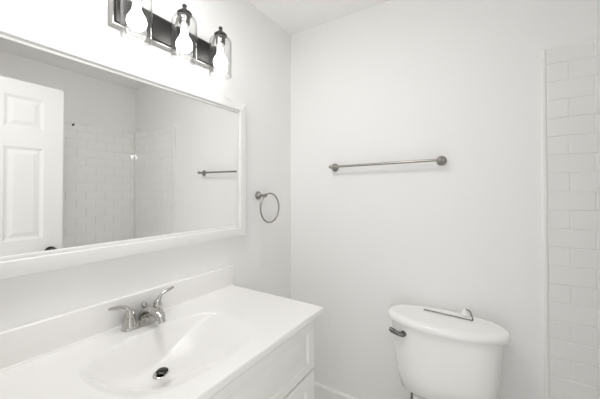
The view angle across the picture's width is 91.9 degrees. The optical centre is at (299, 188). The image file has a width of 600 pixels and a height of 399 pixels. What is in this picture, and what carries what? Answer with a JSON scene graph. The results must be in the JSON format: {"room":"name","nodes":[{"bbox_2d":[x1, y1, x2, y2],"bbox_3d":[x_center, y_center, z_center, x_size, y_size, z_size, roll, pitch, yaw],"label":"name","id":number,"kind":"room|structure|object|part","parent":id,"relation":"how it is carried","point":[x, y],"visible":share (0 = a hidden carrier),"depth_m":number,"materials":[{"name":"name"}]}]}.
{"room":"bathroom","nodes":[
{"label":"bathroom","id":0,"kind":"room"},
{"bbox_2d":[0,0,290,330],"bbox_3d":[-0.525,0.151,1.330,0.100,2.400,1.760,0,-1,33],"label":"wall","id":1,"kind":"structure","parent":0,"point":[260,71],"depth_m":1.39,"materials":[{"name":"white paint"}]},
{"bbox_2d":[0,265,232,369],"bbox_3d":[-0.604,0.442,1.091,0.020,0.104,0.950,0,-1,33],"label":"backsplash","id":2,"kind":"structure","parent":1,"relation":"attached to","point":[24,342],"depth_m":0.94,"materials":[{"name":"white stone"}]},
{"bbox_2d":[0,15,245,278],"bbox_3d":[-0.583,-0.105,1.116,0.034,0.699,1.052,0,-1,33],"label":"wall mirror","id":3,"kind":"object","parent":1,"relation":"attached to","point":[103,156],"visible":1,"depth_m":0.97,"materials":[{"name":"white mirror"}]},
{"bbox_3d":[-0.583,-0.425,1.120,0.034,0.058,1.051,0,-1,33],"label":"frame rail","id":4,"kind":"part","parent":3,"relation":"part of","materials":[{"name":"white paint"}]},
{"bbox_3d":[-0.583,0.216,1.112,0.034,0.058,1.051,0,-1,33],"label":"frame rail","id":5,"kind":"part","parent":3,"relation":"part of","materials":[{"name":"white paint"}]},
{"bbox_3d":[-0.316,-0.100,1.535,0.034,0.698,0.058,0,-1,33],"label":"frame rail","id":6,"kind":"part","parent":3,"relation":"part of","materials":[{"name":"white paint"}]},
{"bbox_2d":[108,0,231,75],"bbox_3d":[-0.483,-0.617,1.165,0.158,0.223,0.472,0,-1,33],"label":"vanity light","id":7,"kind":"object","parent":1,"relation":"attached to","point":[129,17],"visible":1,"depth_m":1.14,"materials":[{"name":"silver metal"}]},
{"bbox_3d":[-0.558,-0.584,0.992,0.062,0.092,0.062,0,-1,33],"label":"bulb","id":8,"kind":"part","parent":7,"relation":"part of","materials":[{"name":"white glass"}]},
{"bbox_3d":[-0.487,-0.678,1.168,0.069,0.050,0.011,0,-1,33],"label":"arm","id":9,"kind":"part","parent":7,"relation":"part of","materials":[{"name":"silver metal"}]},
{"bbox_3d":[-0.458,-0.583,1.149,0.062,0.092,0.062,0,-1,33],"label":"bulb","id":10,"kind":"part","parent":7,"relation":"part of","materials":[{"name":"white glass"}]},
{"bbox_3d":[-0.358,-0.581,1.305,0.062,0.092,0.062,0,-1,33],"label":"bulb","id":11,"kind":"part","parent":7,"relation":"part of","materials":[{"name":"white glass"}]},
{"bbox_2d":[255,191,279,222],"bbox_3d":[-0.193,0.111,1.698,0.064,0.185,0.177,0,-1,33],"label":"towel ring","id":12,"kind":"object","parent":1,"relation":"attached to","point":[258,195],"visible":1,"depth_m":1.66,"materials":[{"name":"silver metal"}]},
{"bbox_2d":[247,0,389,34],"bbox_3d":[0.364,-1.086,0.777,2.210,0.060,1.760,0,-1,33],"label":"ceiling","id":13,"kind":"structure","parent":0,"point":[293,16],"depth_m":1.71,"materials":[{"name":"white paint"}]},
{"bbox_2d":[291,0,599,398],"bbox_3d":[0.810,0.153,1.462,2.010,2.400,0.100,0,-1,33],"label":"wall","id":14,"kind":"structure","parent":0,"point":[459,81],"depth_m":1.52,"materials":[{"name":"white paint"}]},
{"bbox_2d":[314,381,357,398],"bbox_3d":[0.480,1.289,1.578,1.314,0.130,0.036,0,-1,33],"label":"baseboard","id":15,"kind":"structure","parent":14,"relation":"attached to","point":[321,391],"depth_m":1.78,"materials":[{"name":"white paint"}]},
{"bbox_2d":[329,156,446,170],"bbox_3d":[0.449,-0.133,1.599,0.641,0.056,0.064,0,-1,33],"label":"towel bar","id":16,"kind":"object","parent":14,"relation":"attached to","point":[441,160],"visible":1,"depth_m":1.53,"materials":[{"name":"silver metal"}]},
{"bbox_2d":[541,39,599,398],"bbox_3d":[1.336,0.374,1.059,0.691,1.948,0.010,0,-1,33],"label":"tiled wall","id":17,"kind":"structure","parent":14,"relation":"attached to","point":[570,75],"depth_m":1.20,"materials":[{"name":"white tile"}]},
{"bbox_3d":[1.051,0.376,1.241,0.015,1.948,0.010,0,-1,33],"label":"edge trim","id":18,"kind":"part","parent":17,"relation":"part of","materials":[{"name":"white tile"}]},
{"bbox_3d":[0.364,1.374,0.747,2.210,0.060,1.760,0,-1,33],"label":"floor","id":19,"kind":"structure","parent":0,"visible":0},
{"bbox_2d":[208,320,313,398],"bbox_3d":[-0.387,0.930,0.946,0.531,0.834,0.848,0,-1,33],"label":"vanity cabinet","id":20,"kind":"object","parent":19,"relation":"on","point":[286,372],"visible":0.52,"depth_m":0.97,"materials":[{"name":"white paint"}]},
{"bbox_2d":[0,265,323,398],"bbox_3d":[-0.384,0.504,0.951,0.540,0.230,0.951,0,-1,33],"label":"countertop","id":21,"kind":"structure","parent":20,"relation":"on","point":[214,329],"depth_m":0.93,"materials":[{"name":"white stone"}]},
{"bbox_2d":[108,286,173,331],"bbox_3d":[-0.565,0.439,1.050,0.175,0.105,0.170,0,-1,-14],"label":"faucet","id":22,"kind":"object","parent":21,"relation":"on","point":[147,315],"visible":1,"depth_m":1.01,"materials":[{"name":"grey metal"}]},
{"bbox_3d":[-0.610,0.418,0.990,0.022,0.046,0.084,0,-1,33],"label":"lever","id":23,"kind":"part","parent":22,"relation":"part of","materials":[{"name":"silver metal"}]},
{"bbox_3d":[-0.595,0.451,1.013,0.049,0.064,0.049,0,-1,33],"label":"handle","id":24,"kind":"part","parent":22,"relation":"part of","materials":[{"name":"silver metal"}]},
{"bbox_3d":[-0.567,0.481,1.056,0.052,0.020,0.154,0,-1,33],"label":"plate","id":25,"kind":"part","parent":22,"relation":"part of","materials":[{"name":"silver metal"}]},
{"bbox_3d":[-0.574,0.452,1.068,0.020,0.073,0.020,0,-1,33],"label":"lift rod","id":26,"kind":"part","parent":22,"relation":"part of","materials":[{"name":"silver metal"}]},
{"bbox_3d":[-0.526,0.453,1.030,0.145,0.056,0.040,0,-1,33],"label":"spout","id":27,"kind":"part","parent":22,"relation":"part of","materials":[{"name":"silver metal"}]},
{"bbox_3d":[-0.540,0.452,1.099,0.049,0.064,0.049,0,-1,33],"label":"handle","id":28,"kind":"part","parent":22,"relation":"part of","materials":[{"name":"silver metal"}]},
{"bbox_3d":[-0.526,0.415,1.121,0.022,0.056,0.077,0,-1,33],"label":"lever","id":29,"kind":"part","parent":22,"relation":"part of","materials":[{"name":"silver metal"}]},
{"bbox_3d":[-0.059,0.981,0.984,0.018,0.522,0.414,0,-1,33],"label":"cabinet door","id":30,"kind":"part","parent":20,"relation":"part of","materials":[{"name":"white paint"}]},
{"bbox_2d":[387,304,510,398],"bbox_3d":[0.530,0.970,1.125,0.500,0.758,0.724,0,-1,33],"label":"toilet","id":31,"kind":"object","parent":19,"relation":"on","point":[439,356],"visible":0.99,"depth_m":1.24,"materials":[{"name":"white ceramic"}]},
{"bbox_3d":[0.442,0.662,1.335,0.065,0.032,0.025,0,-1,33],"label":"flush lever","id":32,"kind":"part","parent":31,"relation":"part of","materials":[{"name":"silver metal"}]},
{"bbox_2d":[424,309,472,320],"bbox_3d":[0.706,0.580,1.382,0.209,0.028,0.086,0,-1,33],"label":"toilet paper holder","id":33,"kind":"object","parent":31,"relation":"on","point":[465,312],"visible":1,"depth_m":1.35,"materials":[{"name":"silver plastic"}]},
{"bbox_3d":[0.655,0.610,1.324,0.500,0.032,0.254,0,-1,33],"label":"tank lid","id":34,"kind":"part","parent":31,"relation":"part of","materials":[{"name":"white ceramic"}]}
]}

